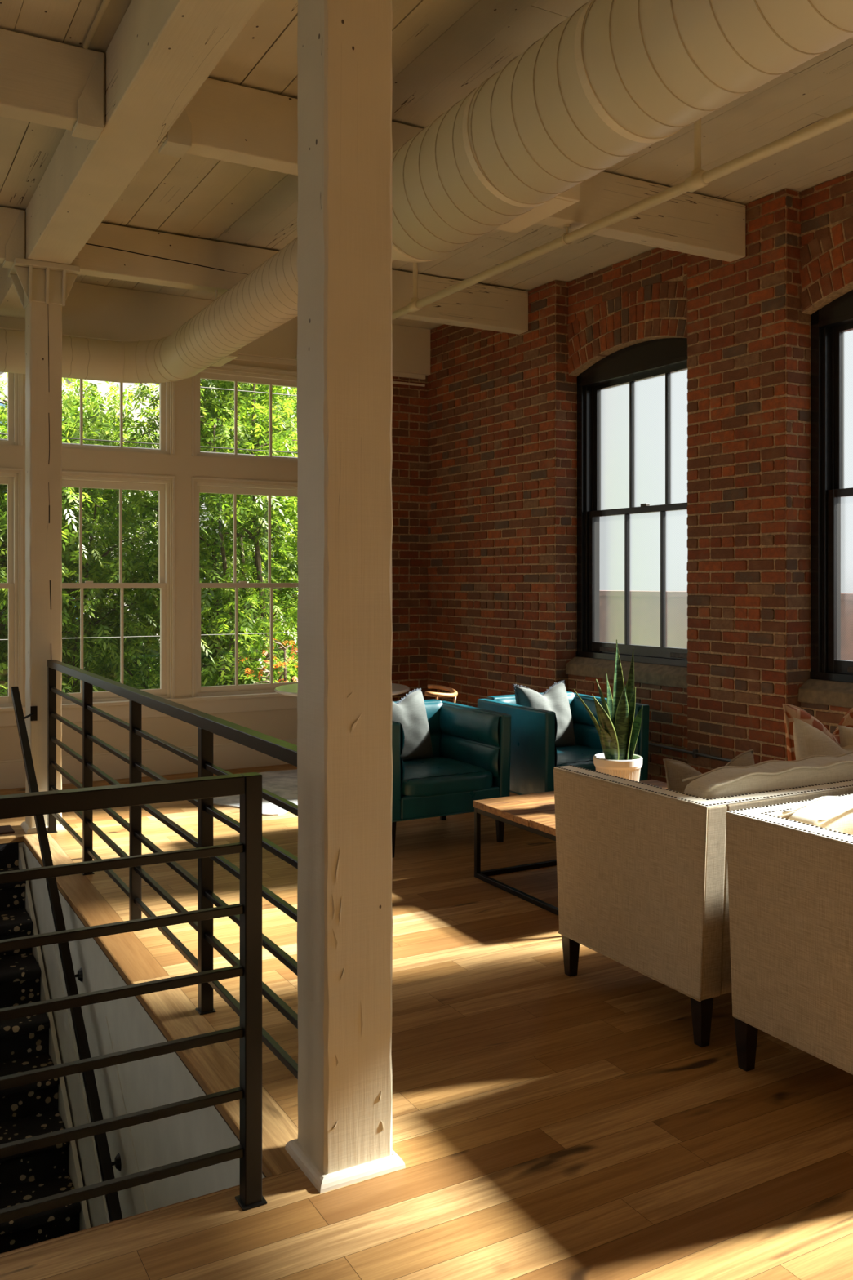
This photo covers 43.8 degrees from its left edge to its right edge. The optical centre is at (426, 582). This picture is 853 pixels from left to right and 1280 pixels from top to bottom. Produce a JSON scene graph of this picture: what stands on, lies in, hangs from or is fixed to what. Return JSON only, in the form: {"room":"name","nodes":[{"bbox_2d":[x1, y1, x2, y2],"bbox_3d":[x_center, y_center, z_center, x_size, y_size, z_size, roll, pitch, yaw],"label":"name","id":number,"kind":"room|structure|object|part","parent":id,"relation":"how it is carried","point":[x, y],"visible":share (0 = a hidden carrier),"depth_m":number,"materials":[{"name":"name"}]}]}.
{"room":"loft living room","nodes":[
{"label":"loft living room","id":0,"kind":"room"},
{"bbox_2d":[31,897,213,1227],"bbox_3d":[-1.362,3.300,4.663,0.150,2.900,4.445,0,0,-29],"label":"wall","id":1,"kind":"structure","parent":0,"point":[157,1143],"depth_m":4.37,"materials":[{"name":"grey paint"}]},
{"bbox_2d":[11,686,122,1222],"bbox_3d":[-1.458,2.026,4.676,0.175,2.804,4.270,0,0,-29],"label":"stair handrail","id":2,"kind":"object","parent":1,"relation":"attached to","point":[105,1164],"visible":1,"depth_m":4.85,"materials":[{"name":"black metal"}]},
{"bbox_2d":[53,943,147,1222],"bbox_3d":[-1.216,2.845,4.244,0.006,2.010,3.200,0,0,-29],"label":"trim","id":3,"kind":"structure","parent":1,"relation":"attached to","point":[131,1140],"depth_m":4.51,"materials":[{"name":"grey paint"}]},
{"bbox_2d":[0,359,297,760],"bbox_3d":[-4.240,-0.380,7.483,8.860,3.860,0.200,0,0,-29],"label":"wall","id":4,"kind":"structure","parent":0,"point":[278,724],"depth_m":8.61,"materials":[{"name":"beige paint"}]},
{"bbox_2d":[0,372,22,706],"bbox_3d":[-3.590,-0.427,7.837,1.120,2.735,0.212,0,0,-29],"label":"window","id":5,"kind":"structure","parent":4,"relation":"in","point":[11,480],"depth_m":8.03,"materials":[{"name":"beige wood"}]},
{"bbox_3d":[-3.600,-0.378,7.855,1.020,0.845,0.040,0,0,-29],"label":"sash","id":6,"kind":"part","parent":5,"relation":"part of","materials":[{"name":"beige wood"}]},
{"bbox_3d":[-3.588,-1.397,7.833,1.020,0.685,0.040,0,0,-29],"label":"transom sash","id":7,"kind":"part","parent":5,"relation":"part of","materials":[{"name":"beige"}]},
{"bbox_3d":[-3.578,0.467,7.816,1.020,0.923,0.040,0,0,-29],"label":"sash","id":8,"kind":"part","parent":5,"relation":"part of","materials":[{"name":"beige wood"}]},
{"bbox_3d":[-3.590,-1.415,7.837,1.120,0.760,0.212,0,0,-29],"label":"transom casing","id":9,"kind":"part","parent":5,"relation":"part of","materials":[{"name":"beige"}]},
{"bbox_2d":[62,378,174,703],"bbox_3d":[-2.576,-0.427,8.400,1.120,2.735,0.212,0,0,-29],"label":"window","id":10,"kind":"structure","parent":4,"relation":"in","point":[162,486],"depth_m":8.53,"materials":[{"name":"beige wood"}]},
{"bbox_3d":[-2.586,-0.378,8.419,1.020,0.845,0.040,0,0,-29],"label":"sash","id":11,"kind":"part","parent":10,"relation":"part of","materials":[{"name":"beige wood"}]},
{"bbox_3d":[-2.574,-1.397,8.397,1.020,0.685,0.040,0,0,-29],"label":"transom sash","id":12,"kind":"part","parent":10,"relation":"part of","materials":[{"name":"beige"}]},
{"bbox_3d":[-2.564,0.467,8.380,1.020,0.923,0.040,0,0,-29],"label":"sash","id":13,"kind":"part","parent":10,"relation":"part of","materials":[{"name":"beige wood"}]},
{"bbox_3d":[-2.576,-1.415,8.400,1.120,0.760,0.212,0,0,-29],"label":"transom casing","id":14,"kind":"part","parent":10,"relation":"part of","materials":[{"name":"beige"}]},
{"bbox_2d":[0,737,297,789],"bbox_3d":[-4.186,1.442,7.386,8.860,0.215,0.022,0,0,-29],"label":"baseboard","id":15,"kind":"structure","parent":4,"relation":"attached to","point":[226,756],"depth_m":8.49,"materials":[{"name":"beige wood"}]},
{"bbox_2d":[0,692,297,727],"bbox_3d":[-4.180,1.012,7.376,8.860,0.147,0.085,0,0,-29],"label":"trim","id":16,"kind":"structure","parent":4,"relation":"attached to","point":[213,704],"depth_m":8.64,"materials":[{"name":"beige wood"}]},
{"bbox_2d":[4,328,425,386],"bbox_3d":[-4.035,-1.843,7.465,9.200,0.105,0.030,0,0,-29],"label":"trim","id":17,"kind":"structure","parent":4,"relation":"attached to","point":[244,357],"depth_m":9.00,"materials":[{"name":"beige wood"}]},
{"bbox_2d":[0,281,430,375],"bbox_3d":[-4.013,-2.103,7.460,9.235,0.415,0.060,0,0,-29],"label":"header beam","id":18,"kind":"structure","parent":4,"relation":"attached to","point":[91,311],"depth_m":8.44,"materials":[{"name":"beige wood"}]},
{"bbox_2d":[191,365,297,697],"bbox_3d":[-1.475,-0.427,9.013,1.120,2.735,0.212,0,0,-29],"label":"window","id":19,"kind":"structure","parent":4,"relation":"in","point":[206,374],"depth_m":8.89,"materials":[{"name":"beige wood"}]},
{"bbox_3d":[-1.475,-1.415,9.013,1.120,0.760,0.212,0,0,-29],"label":"transom casing","id":20,"kind":"part","parent":19,"relation":"part of","materials":[{"name":"beige"}]},
{"bbox_3d":[-1.475,0.040,9.013,1.120,1.800,0.212,0,0,-29],"label":"casing","id":21,"kind":"part","parent":19,"relation":"part of","materials":[{"name":"beige wood"}]},
{"bbox_3d":[-1.485,-0.378,9.031,1.020,0.845,0.040,0,0,-29],"label":"sash","id":22,"kind":"part","parent":19,"relation":"part of","materials":[{"name":"beige wood"}]},
{"bbox_3d":[-1.473,-1.397,9.009,1.020,0.685,0.040,0,0,-29],"label":"transom sash","id":23,"kind":"part","parent":19,"relation":"part of","materials":[{"name":"beige"}]},
{"bbox_3d":[-1.463,0.467,8.992,1.020,0.923,0.040,0,0,-29],"label":"sash","id":24,"kind":"part","parent":19,"relation":"part of","materials":[{"name":"beige wood"}]},
{"bbox_2d":[0,764,852,1279],"bbox_3d":[-0.904,1.700,2.140,9.500,0.300,12.620,0,0,-29],"label":"floor","id":25,"kind":"structure","parent":0,"point":[548,1123],"depth_m":3.13,"materials":[{"name":"brown wood"}]},
{"bbox_2d":[0,825,14,834],"bbox_3d":[-3.144,1.544,6.335,1.260,0.012,0.190,0,0,-29],"label":"floor mat","id":26,"kind":"object","parent":25,"relation":"on","point":[4,829],"visible":1,"depth_m":6.59,"materials":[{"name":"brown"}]},
{"bbox_2d":[7,257,79,834],"bbox_3d":[-2.419,-0.215,6.698,0.380,3.530,0.340,0,0,-29],"label":"column","id":27,"kind":"structure","parent":25,"relation":"on","point":[42,288],"depth_m":6.61,"materials":[{"name":"beige wood"}]},
{"bbox_2d":[0,206,25,268],"bbox_3d":[-4.919,-2.130,5.265,5.518,0.336,0.152,0,0,-29],"label":"ceiling beam","id":28,"kind":"structure","parent":27,"relation":"on","point":[12,221],"depth_m":6.51,"materials":[{"name":"beige paint"}]},
{"bbox_2d":[0,263,25,319],"bbox_3d":[-2.762,-2.146,7.330,0.255,0.328,1.498,0,0,-29],"label":"girder","id":29,"kind":"object","parent":27,"relation":"on","point":[11,305],"visible":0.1,"depth_m":7.51,"materials":[{"name":"white wood"}]},
{"bbox_3d":[-2.419,1.535,6.698,0.238,0.030,0.248,0,0,-29],"label":"shoe moulding","id":30,"kind":"part","parent":27,"relation":"part of","materials":[{"name":"beige wood"}]},
{"bbox_2d":[70,222,528,334],"bbox_3d":[-0.754,-2.140,7.584,3.498,0.316,0.131,0,0,-29],"label":"ceiling beam","id":31,"kind":"structure","parent":27,"relation":"on","point":[113,251],"depth_m":7.15,"materials":[{"name":"beige wood"}]},
{"bbox_2d":[0,0,852,383],"bbox_3d":[-1.822,-1.728,1.517,7.089,0.514,12.222,0,0,-29],"label":"spiral duct","id":32,"kind":"object","parent":31,"relation":"hanging from","point":[613,80],"visible":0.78,"depth_m":3.73,"materials":[{"name":"white metal"}]},
{"bbox_2d":[211,350,238,366],"bbox_3d":[-1.547,-1.673,7.744,0.220,0.114,0.400,0,0,-29],"label":"grille","id":33,"kind":"object","parent":32,"relation":"attached to","point":[235,354],"depth_m":7.70,"materials":[{"name":"beige paint"}]},
{"bbox_2d":[495,183,579,233],"bbox_3d":[0.378,-1.643,4.518,0.330,0.134,0.470,0,0,-29],"label":"grille","id":34,"kind":"object","parent":32,"relation":"attached to","point":[563,200],"depth_m":4.51,"materials":[{"name":"beige paint"}]},
{"bbox_2d":[0,842,90,1253],"bbox_3d":[-1.965,3.092,4.439,1.095,3.015,4.049,0,0,-29],"label":"carpeted staircase","id":35,"kind":"structure","parent":25,"relation":"attached to","point":[27,1043],"depth_m":5.22,"materials":[{"name":"black carpet"}]},
{"bbox_2d":[0,772,266,1223],"bbox_3d":[-1.366,1.015,2.141,2.183,1.070,0.064,0,0,-29],"label":"railing","id":36,"kind":"object","parent":25,"relation":"on","point":[248,786],"visible":1,"depth_m":2.54,"materials":[{"name":"black metal"}]},
{"bbox_3d":[-1.370,0.502,2.139,2.084,0.045,0.045,0,0,-29],"label":"rail","id":37,"kind":"part","parent":36,"relation":"part of","materials":[{"name":"black metal"}]},
{"bbox_3d":[-0.440,1.015,2.656,0.045,1.070,0.045,0,0,-29],"label":"post","id":38,"kind":"part","parent":36,"relation":"part of","materials":[{"name":"black metal"}]},
{"bbox_3d":[-0.440,1.547,2.656,0.064,0.006,0.064,0,0,-29],"label":"plate","id":39,"kind":"part","parent":36,"relation":"part of","materials":[{"name":"black metal"}]},
{"bbox_2d":[46,659,297,1079],"bbox_3d":[-1.317,1.016,4.768,0.060,1.068,4.215,0,0,-29],"label":"railing","id":40,"kind":"object","parent":25,"relation":"on","point":[206,724],"visible":0.62,"depth_m":4.09,"materials":[{"name":"black metal"}]},
{"bbox_3d":[-2.326,1.038,6.584,0.045,1.025,0.045,0,0,-29],"label":"post","id":41,"kind":"part","parent":40,"relation":"part of","materials":[{"name":"black metal"}]},
{"bbox_3d":[-1.805,1.038,5.646,0.045,1.025,0.045,0,0,-29],"label":"post","id":42,"kind":"part","parent":40,"relation":"part of","materials":[{"name":"black metal"}]},
{"bbox_3d":[-1.301,1.038,4.741,0.045,1.025,0.045,0,0,-29],"label":"post","id":43,"kind":"part","parent":40,"relation":"part of","materials":[{"name":"black metal"}]},
{"bbox_3d":[-1.315,0.503,4.765,0.048,0.043,4.208,0,0,-29],"label":"rail","id":44,"kind":"part","parent":40,"relation":"part of","materials":[{"name":"black metal"}]},
{"bbox_3d":[-0.799,1.038,3.838,0.045,1.025,0.045,0,0,-29],"label":"post","id":45,"kind":"part","parent":40,"relation":"part of","materials":[{"name":"black metal"}]},
{"bbox_3d":[-0.799,1.548,3.838,0.060,0.005,0.060,0,0,-29],"label":"plate","id":46,"kind":"part","parent":40,"relation":"part of","materials":[{"name":"black metal"}]},
{"bbox_2d":[213,768,297,815],"bbox_3d":[-0.794,1.544,7.960,1.847,0.009,1.724,0,0,-29],"label":"cowhide rug","id":47,"kind":"object","parent":25,"relation":"on","point":[283,784],"visible":0.16,"depth_m":7.81,"materials":[{"name":"white fur"}]},
{"bbox_2d":[274,683,409,696],"bbox_3d":[-0.639,1.175,8.065,1.024,0.750,1.024,0,0,-29],"label":"round table","id":48,"kind":"object","parent":47,"relation":"on","point":[290,689],"visible":0.24,"depth_m":7.92,"materials":[{"name":"white"}]},
{"bbox_2d":[284,0,405,1193],"bbox_3d":[-0.223,-0.215,2.851,0.380,3.530,0.340,0,0,-29],"label":"column","id":49,"kind":"structure","parent":25,"relation":"on","point":[344,154],"depth_m":2.77,"materials":[{"name":"beige wood"}]},
{"bbox_3d":[-0.221,1.535,2.855,0.245,0.030,0.243,0,0,-29],"label":"shoe moulding","id":50,"kind":"part","parent":49,"relation":"part of","materials":[{"name":"beige"}]},
{"bbox_2d":[424,684,457,702],"bbox_3d":[-0.001,1.158,7.700,0.470,0.787,0.470,0,0,-29],"label":"dining chair","id":51,"kind":"object","parent":25,"relation":"on","point":[454,693],"visible":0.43,"depth_m":7.65,"materials":[{"name":"brown wood"}]},
{"bbox_2d":[391,699,511,857],"bbox_3d":[-0.041,1.157,6.453,0.816,0.785,0.800,0,0,-29],"label":"armchair","id":52,"kind":"object","parent":25,"relation":"on","point":[470,762],"visible":0.59,"depth_m":6.28,"materials":[{"name":"teal leather"}]},
{"bbox_3d":[-0.201,1.444,5.975,0.048,0.212,0.048,0,0,-29],"label":"leg","id":53,"kind":"part","parent":52,"relation":"part of","materials":[{"name":"black wood"}]},
{"bbox_3d":[-0.363,1.060,6.274,0.078,0.560,0.800,0,0,-29],"label":"arm","id":54,"kind":"part","parent":52,"relation":"part of","materials":[{"name":"teal leather"}]},
{"bbox_2d":[391,688,433,760],"bbox_3d":[-0.162,0.895,6.580,0.485,0.453,0.233,0,0,-41],"label":"throw pillow","id":55,"kind":"object","parent":52,"relation":"on","point":[410,711],"visible":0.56,"depth_m":6.56,"materials":[{"name":"grey fabric"}]},
{"bbox_3d":[0.109,1.444,6.925,0.048,0.212,0.048,0,0,-29],"label":"leg","id":56,"kind":"part","parent":52,"relation":"part of","materials":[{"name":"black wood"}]},
{"bbox_2d":[400,756,492,796],"bbox_3d":[-0.019,1.175,6.414,0.660,0.166,0.700,0,0,-29],"label":"seat cushion","id":57,"kind":"object","parent":52,"relation":"on","point":[434,776],"depth_m":6.18,"materials":[{"name":"teal leather"}]},
{"bbox_3d":[0.282,1.060,6.633,0.078,0.560,0.800,0,0,-29],"label":"arm","id":58,"kind":"part","parent":52,"relation":"part of","materials":[{"name":"teal leather"}]},
{"bbox_3d":[0.439,1.444,6.331,0.048,0.212,0.048,0,0,-29],"label":"leg","id":59,"kind":"part","parent":52,"relation":"part of","materials":[{"name":"black wood"}]},
{"bbox_2d":[477,691,649,795],"bbox_3d":[0.886,1.157,6.957,0.816,0.785,0.800,0,0,-29],"label":"armchair","id":60,"kind":"object","parent":25,"relation":"on","point":[535,754],"visible":0.45,"depth_m":6.69,"materials":[{"name":"teal leather"}]},
{"bbox_3d":[0.564,1.060,6.778,0.078,0.560,0.800,0,0,-29],"label":"arm","id":61,"kind":"part","parent":60,"relation":"part of","materials":[{"name":"teal leather"}]},
{"bbox_2d":[512,680,575,746],"bbox_3d":[0.796,0.894,7.091,0.480,0.454,0.232,0,0,-37],"label":"throw pillow","id":62,"kind":"object","parent":60,"relation":"on","point":[555,699],"visible":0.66,"depth_m":7.05,"materials":[{"name":"grey fabric"}]},
{"bbox_2d":[555,744,603,771],"bbox_3d":[0.908,1.175,6.918,0.660,0.166,0.700,0,0,-29],"label":"seat cushion","id":63,"kind":"object","parent":60,"relation":"on","point":[577,755],"depth_m":6.75,"materials":[{"name":"teal leather"}]},
{"bbox_3d":[1.209,1.060,7.136,0.078,0.560,0.800,0,0,-29],"label":"arm","id":64,"kind":"part","parent":60,"relation":"part of","materials":[{"name":"teal leather"}]},
{"bbox_2d":[472,779,667,915],"bbox_3d":[1.031,1.349,5.424,1.235,0.403,1.038,0,0,-29],"label":"coffee table","id":65,"kind":"object","parent":25,"relation":"on","point":[535,813],"visible":0.26,"depth_m":5.44,"materials":[{"name":"brown wood"}]},
{"bbox_3d":[1.032,1.367,5.425,1.215,0.367,1.030,0,0,-29],"label":"frame","id":66,"kind":"part","parent":65,"relation":"part of","materials":[{"name":"black metal"}]},
{"bbox_2d":[573,639,643,782],"bbox_3d":[0.954,0.722,5.433,0.250,0.851,0.348,0,0,43],"label":"potted snake plant","id":67,"kind":"object","parent":65,"relation":"on","point":[618,731],"visible":0.91,"depth_m":5.41,"materials":[{"name":"green plant"}]},
{"bbox_3d":[0.987,1.022,5.469,0.250,0.250,0.250,0,0,-29],"label":"pot","id":68,"kind":"part","parent":67,"relation":"part of","materials":[{"name":"white ceramic"}]},
{"bbox_2d":[553,751,852,1047],"bbox_3d":[1.499,1.108,4.298,1.804,0.884,0.862,0,0,-29],"label":"loveseat","id":69,"kind":"object","parent":25,"relation":"on","point":[642,870],"visible":0.75,"depth_m":3.75,"materials":[{"name":"fabric"}]},
{"bbox_3d":[0.571,1.468,4.190,0.056,0.165,0.056,0,0,-29],"label":"leg","id":70,"kind":"part","parent":69,"relation":"part of","materials":[{"name":"black wood"}]},
{"bbox_3d":[0.754,1.065,3.886,0.095,0.650,0.859,0,0,-29],"label":"arm","id":71,"kind":"part","parent":69,"relation":"part of","materials":[{"name":"fabric"}]},
{"bbox_3d":[0.923,1.468,3.557,0.056,0.165,0.056,0,0,-29],"label":"leg","id":72,"kind":"part","parent":69,"relation":"part of","materials":[{"name":"black wood"}]},
{"bbox_3d":[1.500,0.737,4.300,1.786,0.003,0.846,0,0,-29],"label":"nailhead trim","id":73,"kind":"part","parent":69,"relation":"part of","materials":[{"name":"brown metal"}]},
{"bbox_2d":[662,749,755,792],"bbox_3d":[1.114,0.893,4.067,0.467,0.460,0.157,0,0,-30],"label":"throw pillow","id":74,"kind":"object","parent":69,"relation":"on","point":[676,771],"visible":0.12,"depth_m":3.99,"materials":[{"name":"beige fabric"}]},
{"bbox_2d":[684,753,852,799],"bbox_3d":[1.623,0.886,4.077,1.600,0.438,0.150,0,0,-29],"label":"cushion","id":75,"kind":"object","parent":69,"relation":"on","point":[769,775],"depth_m":3.81,"materials":[{"name":"beige fabric"}]},
{"bbox_2d":[782,703,852,760],"bbox_3d":[1.796,0.827,4.647,0.628,0.623,0.166,0,0,-35],"label":"throw pillow","id":76,"kind":"object","parent":69,"relation":"on","point":[790,711],"visible":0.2,"depth_m":4.53,"materials":[{"name":"orange fabric"}]},
{"bbox_2d":[793,717,852,759],"bbox_3d":[1.773,0.845,4.460,0.600,0.589,0.193,0,0,-34],"label":"throw pillow","id":77,"kind":"object","parent":69,"relation":"on","point":[809,740],"visible":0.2,"depth_m":4.33,"materials":[{"name":"beige fabric"}]},
{"bbox_2d":[838,724,852,747],"bbox_3d":[2.026,0.865,4.566,0.520,0.509,0.203,0,0,-18],"label":"throw pillow","id":78,"kind":"object","parent":69,"relation":"on","point":[846,733],"visible":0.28,"depth_m":4.52,"materials":[{"name":"beige fabric"}]},
{"bbox_2d":[725,793,852,1075],"bbox_3d":[1.957,1.125,3.481,1.804,0.850,0.862,0,0,-29],"label":"loveseat","id":79,"kind":"object","parent":25,"relation":"on","point":[790,864],"visible":1,"depth_m":3.20,"materials":[{"name":"fabric"}]},
{"bbox_3d":[1.020,1.468,3.382,0.056,0.165,0.056,0,0,-29],"label":"leg","id":80,"kind":"part","parent":79,"relation":"part of","materials":[{"name":"black wood"}]},
{"bbox_3d":[1.956,0.737,3.479,1.786,0.003,0.846,0,0,-29],"label":"nailhead trim","id":81,"kind":"part","parent":79,"relation":"part of","materials":[{"name":"brown metal"}]},
{"bbox_2d":[788,796,852,835],"bbox_3d":[1.838,0.921,3.705,1.552,0.438,0.150,0,0,-29],"label":"cushion","id":82,"kind":"object","parent":79,"relation":"on","point":[833,813],"depth_m":3.35,"materials":[{"name":"beige fabric"}]},
{"bbox_2d":[0,0,852,329],"bbox_3d":[-0.773,-2.435,2.316,9.900,0.250,12.800,0,0,-29],"label":"ceiling","id":83,"kind":"structure","parent":0,"point":[442,51],"depth_m":5.51,"materials":[{"name":"beige wood"}]},
{"bbox_2d":[0,28,105,141],"bbox_3d":[-3.835,-2.130,3.316,5.518,0.336,0.152,0,0,-29],"label":"ceiling beam","id":84,"kind":"structure","parent":83,"relation":"attached to","point":[43,82],"depth_m":4.50,"materials":[{"name":"beige paint"}]},
{"bbox_2d":[82,0,110,48],"bbox_3d":[-0.968,-2.293,3.655,0.036,0.028,2.030,0,0,-29],"label":"conduit","id":85,"kind":"object","parent":83,"relation":"attached to","point":[104,6],"visible":1,"depth_m":4.34,"materials":[{"name":"beige metal"}]},
{"bbox_2d":[25,0,264,264],"bbox_3d":[-1.334,-2.146,4.761,0.255,0.328,4.378,0,0,-29],"label":"girder","id":86,"kind":"object","parent":83,"relation":"attached to","point":[161,53],"visible":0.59,"depth_m":4.50,"materials":[{"name":"white wood"}]},
{"bbox_2d":[157,77,746,262],"bbox_3d":[0.359,-2.130,5.648,3.563,0.336,0.152,0,0,-29],"label":"ceiling beam","id":87,"kind":"structure","parent":83,"relation":"attached to","point":[223,121],"depth_m":5.76,"materials":[{"name":"beige paint"}]},
{"bbox_2d":[294,106,852,360],"bbox_3d":[2.078,-2.090,3.729,0.075,0.441,12.307,0,0,-31],"label":"pipe","id":88,"kind":"object","parent":83,"relation":"attached to","point":[700,178],"visible":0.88,"depth_m":5.23,"materials":[{"name":"beige metal"}]},
{"bbox_2d":[391,171,852,782],"bbox_3d":[3.126,-0.380,4.486,0.782,3.860,12.824,0,0,-31],"label":"wall","id":89,"kind":"structure","parent":0,"point":[484,464],"depth_m":7.34,"materials":[{"name":"red brick"}]},
{"bbox_2d":[565,337,688,688],"bbox_3d":[1.554,-0.504,7.619,0.309,2.418,1.396,0,0,-31],"label":"window","id":90,"kind":"structure","parent":89,"relation":"in","point":[662,665],"depth_m":7.81,"materials":[{"name":"black paint"}]},
{"bbox_3d":[1.553,0.635,7.620,0.309,0.140,1.395,0,0,-31],"label":"sill","id":91,"kind":"part","parent":90,"relation":"part of","materials":[{"name":"stone"}]},
{"bbox_3d":[1.571,-0.007,7.629,0.040,1.075,1.216,0,0,-31],"label":"sash","id":92,"kind":"part","parent":90,"relation":"part of","materials":[{"name":"black paint"}]},
{"bbox_3d":[1.610,-1.018,7.651,0.040,1.025,1.216,0,0,-31],"label":"sash","id":93,"kind":"part","parent":90,"relation":"part of","materials":[{"name":"black paint"}]},
{"bbox_2d":[648,742,732,762],"bbox_3d":[2.431,1.105,5.642,0.028,0.072,5.503,0,0,-31],"label":"conduit","id":94,"kind":"object","parent":89,"relation":"attached to","point":[695,753],"visible":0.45,"depth_m":6.82,"materials":[{"name":"grey"}]},
{"bbox_2d":[798,289,852,708],"bbox_3d":[2.677,-0.504,5.732,0.309,2.418,1.396,0,0,-31],"label":"window","id":95,"kind":"structure","parent":89,"relation":"in","point":[830,682],"depth_m":6.26,"materials":[{"name":"black paint"}]},
{"bbox_3d":[2.676,0.635,5.733,0.309,0.140,1.395,0,0,-31],"label":"sill","id":96,"kind":"part","parent":95,"relation":"part of","materials":[{"name":"stone"}]},
{"bbox_3d":[2.694,-0.007,5.742,0.040,1.075,1.216,0,0,-31],"label":"sash","id":97,"kind":"part","parent":95,"relation":"part of","materials":[{"name":"black paint"}]},
{"bbox_3d":[2.733,-1.018,5.764,0.040,1.025,1.216,0,0,-31],"label":"sash","id":98,"kind":"part","parent":95,"relation":"part of","materials":[{"name":"black paint"}]},
{"label":"outside","id":99,"kind":"structure","parent":0,"visible":0},
{"bbox_3d":[-12.147,5.850,21.851,120.000,0.200,130.000,0,0,-29],"label":"ground","id":100,"kind":"structure","parent":99,"visible":0},
{"bbox_2d":[0,432,95,693],"bbox_3d":[-6.224,1.884,12.693,3.947,7.750,3.890,0,0,-42],"label":"leafy tree","id":101,"kind":"object","parent":100,"relation":"on","point":[1,558],"visible":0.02,"depth_m":12.32,"materials":[{"name":"green plant"}]},
{"bbox_2d":[0,372,159,644],"bbox_3d":[-15.693,-3.350,26.687,18.500,18.200,6.100,0,0,-29],"label":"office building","id":102,"kind":"structure","parent":100,"relation":"on","point":[104,388],"depth_m":27.57,"materials":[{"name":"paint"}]},
{"bbox_2d":[0,372,207,696],"bbox_3d":[-4.559,1.307,12.631,3.756,8.896,4.129,0,0,22],"label":"leafy tree","id":103,"kind":"object","parent":100,"relation":"on","point":[90,552],"visible":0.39,"depth_m":12.37,"materials":[{"name":"green plant"}]},
{"bbox_2d":[64,599,216,688],"bbox_3d":[-5.286,2.934,18.750,5.922,5.659,4.768,0,0,-10],"label":"shrubbery","id":104,"kind":"object","parent":100,"relation":"on","point":[157,599],"visible":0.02,"depth_m":18.26,"materials":[{"name":"green plant"}]},
{"bbox_2d":[0,372,284,692],"bbox_3d":[-4.551,1.259,15.170,4.996,8.994,4.342,0,0,-20],"label":"leafy tree","id":105,"kind":"object","parent":100,"relation":"on","point":[139,523],"visible":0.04,"depth_m":14.68,"materials":[{"name":"green plant"}]},
{"bbox_2d":[89,378,297,688],"bbox_3d":[-2.052,1.151,13.317,3.944,9.210,4.431,0,0,-7],"label":"leafy tree","id":106,"kind":"object","parent":100,"relation":"on","point":[215,413],"visible":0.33,"depth_m":12.60,"materials":[{"name":"green plant"}]},
{"bbox_2d":[200,384,297,682],"bbox_3d":[-1.619,0.896,16.299,4.154,9.719,4.396,0,0,27],"label":"leafy tree","id":107,"kind":"object","parent":100,"relation":"on","point":[291,414],"visible":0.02,"depth_m":15.47,"materials":[{"name":"green plant"}]},
{"bbox_2d":[226,617,297,684],"bbox_3d":[-1.565,3.051,12.097,2.309,5.412,2.110,0,0,-39],"label":"flowering shrub","id":108,"kind":"object","parent":100,"relation":"on","point":[281,676],"visible":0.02,"depth_m":12.04,"materials":[{"name":"green plant"}]},
{"bbox_2d":[238,638,297,682],"bbox_3d":[-1.393,3.069,11.848,1.342,5.374,1.596,0,0,5],"label":"cluster","id":109,"kind":"object","parent":108,"relation":"attached to","point":[284,648],"visible":0.11,"depth_m":11.69,"materials":[{"name":"plant"}]},
{"bbox_2d":[600,590,852,660],"bbox_3d":[13.549,2.960,12.108,8.550,5.580,36.100,0,0,-29],"label":"neighbouring building","id":110,"kind":"structure","parent":100,"relation":"on","point":[645,606],"depth_m":20.09,"materials":[{"name":"beige"}]},
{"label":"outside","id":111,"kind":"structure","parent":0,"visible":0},
{"bbox_2d":[151,382,297,396],"bbox_3d":[-8.404,-2.186,7.914,21.000,0.242,0.010,0,0,-29],"label":"overhead wire","id":112,"kind":"object","parent":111,"point":[152,383],"visible":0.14,"depth_m":11.49,"materials":[{"name":"grey"}]},
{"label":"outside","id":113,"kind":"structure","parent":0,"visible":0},
{"bbox_2d":[0,438,297,457],"bbox_3d":[-8.404,-1.496,7.914,21.000,0.253,0.019,0,0,-29],"label":"overhead wire","id":114,"kind":"object","parent":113,"point":[0,438],"visible":0.19,"depth_m":10.98,"materials":[{"name":"black"}]},
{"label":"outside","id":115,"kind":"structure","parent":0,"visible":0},
{"bbox_2d":[0,433,297,453],"bbox_3d":[-8.414,-1.556,7.931,21.000,0.243,0.010,0,0,-29],"label":"overhead wire","id":116,"kind":"object","parent":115,"point":[0,433],"visible":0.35,"depth_m":11.02,"materials":[{"name":"black"}]},
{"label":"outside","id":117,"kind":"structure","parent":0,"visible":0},
{"bbox_2d":[0,632,293,639],"bbox_3d":[-8.112,0.414,7.389,21.000,0.238,0.006,0,0,-29],"label":"overhead wire","id":118,"kind":"object","parent":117,"point":[268,633],"visible":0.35,"depth_m":10.40,"materials":[{"name":"grey"}]}
]}

